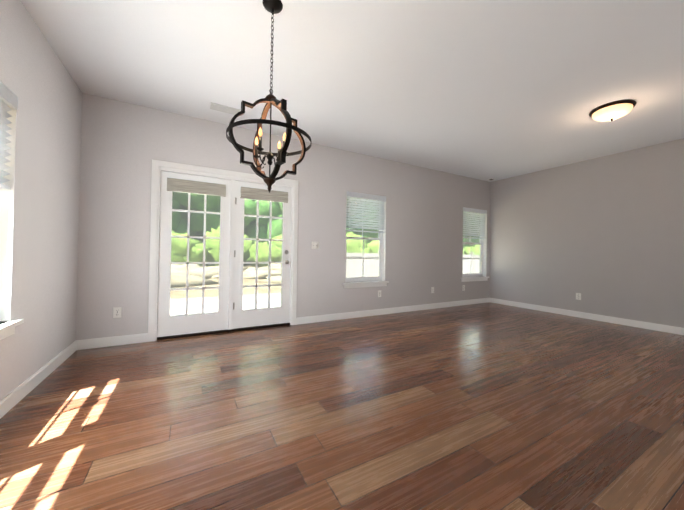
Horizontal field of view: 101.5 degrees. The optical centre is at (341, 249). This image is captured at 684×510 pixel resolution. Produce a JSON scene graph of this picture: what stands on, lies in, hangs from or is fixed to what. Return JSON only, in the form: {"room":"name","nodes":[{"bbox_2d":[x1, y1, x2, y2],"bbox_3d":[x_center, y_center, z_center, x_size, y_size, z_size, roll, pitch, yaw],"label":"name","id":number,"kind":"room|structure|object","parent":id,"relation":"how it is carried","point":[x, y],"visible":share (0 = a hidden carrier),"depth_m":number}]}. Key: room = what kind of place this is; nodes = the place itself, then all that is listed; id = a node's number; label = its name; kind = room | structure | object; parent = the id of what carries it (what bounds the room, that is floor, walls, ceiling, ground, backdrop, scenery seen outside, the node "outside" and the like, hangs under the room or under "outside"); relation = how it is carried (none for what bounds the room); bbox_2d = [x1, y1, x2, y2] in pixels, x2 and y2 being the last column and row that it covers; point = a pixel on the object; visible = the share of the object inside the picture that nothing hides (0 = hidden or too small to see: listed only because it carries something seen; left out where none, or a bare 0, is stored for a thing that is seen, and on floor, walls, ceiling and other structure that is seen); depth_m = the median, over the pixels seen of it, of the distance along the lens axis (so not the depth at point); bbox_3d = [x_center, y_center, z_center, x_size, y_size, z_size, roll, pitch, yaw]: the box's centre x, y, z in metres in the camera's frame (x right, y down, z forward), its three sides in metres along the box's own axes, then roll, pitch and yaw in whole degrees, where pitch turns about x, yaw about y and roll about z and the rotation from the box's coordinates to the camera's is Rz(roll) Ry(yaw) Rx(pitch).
{"room":"empty living room","nodes":[
{"label":"empty living room","id":0,"kind":"room"},
{"bbox_2d":[0,0,81,399],"bbox_3d":[-1.025,-0.318,-0.367,0.150,2.700,7.750,1,-1,-29],"label":"wall","id":1,"kind":"structure","parent":0,"point":[37,80],"depth_m":2.15},
{"bbox_2d":[0,105,23,339],"bbox_3d":[-1.974,-0.228,1.476,0.120,1.563,0.895,1,-1,-29],"label":"window","id":2,"kind":"structure","parent":1,"relation":"in","point":[7,329],"depth_m":1.82},
{"bbox_2d":[0,81,17,189],"bbox_3d":[-1.980,-0.697,1.477,0.073,0.615,0.790,1,-1,-29],"label":"window blind","id":3,"kind":"object","parent":2,"relation":"attached to","point":[8,97],"visible":1,"depth_m":1.77},
{"bbox_2d":[0,340,76,418],"bbox_3d":[-0.936,0.983,-0.409,0.014,0.100,7.600,1,-1,-29],"label":"baseboard","id":4,"kind":"structure","parent":1,"relation":"attached to","point":[12,399],"depth_m":2.09},
{"bbox_2d":[76,93,489,339],"bbox_3d":[0.248,-0.237,4.674,7.250,2.700,0.150,1,-1,-29],"label":"wall","id":5,"kind":"structure","parent":0,"point":[123,144],"depth_m":4.10},
{"bbox_2d":[76,333,147,349],"bbox_3d":[-2.501,1.002,3.059,0.623,0.100,0.014,1,-1,-29],"label":"baseboard","id":6,"kind":"structure","parent":5,"relation":"attached to","point":[109,341],"depth_m":3.05},
{"bbox_2d":[113,307,121,317],"bbox_3d":[-2.473,0.693,3.079,0.072,0.116,0.010,1,-1,-29],"label":"electrical outlet","id":7,"kind":"object","parent":5,"relation":"attached to","point":[117,312],"visible":1,"depth_m":3.08},
{"bbox_2d":[148,159,298,341],"bbox_3d":[-1.475,0.026,3.725,1.780,2.100,0.226,1,-1,-29],"label":"door frame","id":8,"kind":"structure","parent":5,"relation":"attached to","point":[233,190],"depth_m":3.61},
{"bbox_2d":[311,241,318,248],"bbox_3d":[-0.403,-0.062,4.217,0.118,0.116,0.020,1,-1,-29],"label":"switch plate","id":9,"kind":"object","parent":5,"relation":"attached to","point":[314,245],"visible":1,"depth_m":4.21},
{"bbox_2d":[343,191,388,287],"bbox_3d":[0.385,-0.153,4.723,0.890,1.563,0.195,1,-1,-29],"label":"window","id":10,"kind":"structure","parent":5,"relation":"in","point":[379,239],"depth_m":4.78},
{"bbox_2d":[346,191,385,232],"bbox_3d":[0.403,-0.612,4.708,0.790,0.635,0.073,1,-1,-29],"label":"window blind","id":11,"kind":"object","parent":10,"relation":"attached to","point":[364,197],"visible":0.83,"depth_m":4.70},
{"bbox_2d":[296,298,489,324],"bbox_3d":[1.321,1.085,5.166,4.547,0.100,0.014,1,-1,-29],"label":"baseboard","id":12,"kind":"structure","parent":5,"relation":"attached to","point":[326,317],"depth_m":4.82},
{"bbox_2d":[461,207,488,281],"bbox_3d":[2.845,-0.100,6.080,0.890,1.563,0.195,1,-1,-29],"label":"window","id":13,"kind":"structure","parent":5,"relation":"in","point":[480,264],"depth_m":6.19},
{"bbox_2d":[463,207,486,238],"bbox_3d":[2.864,-0.559,6.065,0.790,0.635,0.073,1,-1,-29],"label":"window blind","id":14,"kind":"object","parent":13,"relation":"attached to","point":[468,227],"visible":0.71,"depth_m":6.07},
{"bbox_2d":[0,302,683,509],"bbox_3d":[2.099,1.159,1.264,7.250,0.120,7.900,1,-1,-29],"label":"floor","id":15,"kind":"structure","parent":0,"point":[488,406],"depth_m":1.76},
{"bbox_2d":[21,0,683,181],"bbox_3d":[2.141,-1.676,1.298,7.250,0.150,7.900,1,-1,-29],"label":"ceiling","id":16,"kind":"structure","parent":0,"point":[485,90],"depth_m":2.50},
{"bbox_2d":[210,102,240,114],"bbox_3d":[-1.336,-1.621,3.241,0.340,0.014,0.140,1,-1,-29],"label":"ceiling vent","id":17,"kind":"object","parent":16,"relation":"in","point":[223,108],"visible":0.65,"depth_m":3.22},
{"bbox_2d":[226,0,311,192],"bbox_3d":[-0.470,-1.003,1.854,0.542,1.260,0.542,1,-1,-29],"label":"chandelier","id":18,"kind":"object","parent":16,"relation":"hanging from","point":[273,7],"visible":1,"depth_m":1.81},
{"bbox_2d":[589,99,635,120],"bbox_3d":[2.996,-1.493,3.106,0.380,0.145,0.380,1,-1,-29],"label":"light","id":19,"kind":"object","parent":16,"relation":"attached to","point":[612,111],"visible":1,"depth_m":3.02},
{"bbox_2d":[490,138,683,327],"bbox_3d":[5.192,-0.184,3.061,0.150,2.700,7.750,1,-1,-29],"label":"wall","id":20,"kind":"structure","parent":0,"point":[603,235],"depth_m":4.62},
{"bbox_2d":[576,293,580,299],"bbox_3d":[4.095,0.812,4.844,0.010,0.116,0.072,1,-1,-29],"label":"electrical outlet","id":21,"kind":"object","parent":20,"relation":"attached to","point":[578,296],"visible":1,"depth_m":4.84},
{"bbox_2d":[490,298,683,334],"bbox_3d":[5.137,1.114,2.939,0.014,0.100,7.600,1,-1,-29],"label":"baseboard","id":22,"kind":"structure","parent":20,"relation":"attached to","point":[648,325],"depth_m":4.59},
{"label":"outside","id":23,"kind":"structure","parent":0,"visible":0},
{"bbox_2d":[170,265,280,299],"bbox_3d":[-3.228,1.387,26.646,140.000,0.050,130.000,1,-1,-29],"label":"ground","id":24,"kind":"structure","parent":23,"point":[247,289],"depth_m":7.66},
{"bbox_2d":[170,293,280,314],"bbox_3d":[-2.076,1.103,5.187,4.800,0.025,2.998,1,-1,-29],"label":"patio","id":25,"kind":"structure","parent":24,"relation":"on","point":[212,310],"depth_m":5.63},
{"bbox_2d":[171,264,280,286],"bbox_3d":[-2.731,1.197,14.515,43.519,0.737,11.987,1,-1,-29],"label":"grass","id":26,"kind":"structure","parent":24,"relation":"on","point":[180,275],"depth_m":11.11},
{"bbox_2d":[172,192,478,247],"bbox_3d":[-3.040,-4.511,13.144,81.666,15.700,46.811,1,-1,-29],"label":"tree","id":27,"kind":"object","parent":24,"relation":"on","point":[214,219],"depth_m":23.34},
{"bbox_2d":[171,226,479,266],"bbox_3d":[-6.521,0.144,20.668,50.556,4.201,6.288,1,-1,-29],"label":"hedge","id":28,"kind":"object","parent":24,"relation":"on","point":[262,253],"depth_m":18.77},
{"bbox_2d":[346,252,478,277],"bbox_3d":[10.859,0.832,14.890,26.718,1.190,0.144,1,-1,-29],"label":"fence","id":29,"kind":"object","parent":24,"relation":"on","point":[376,255],"depth_m":9.37}
]}

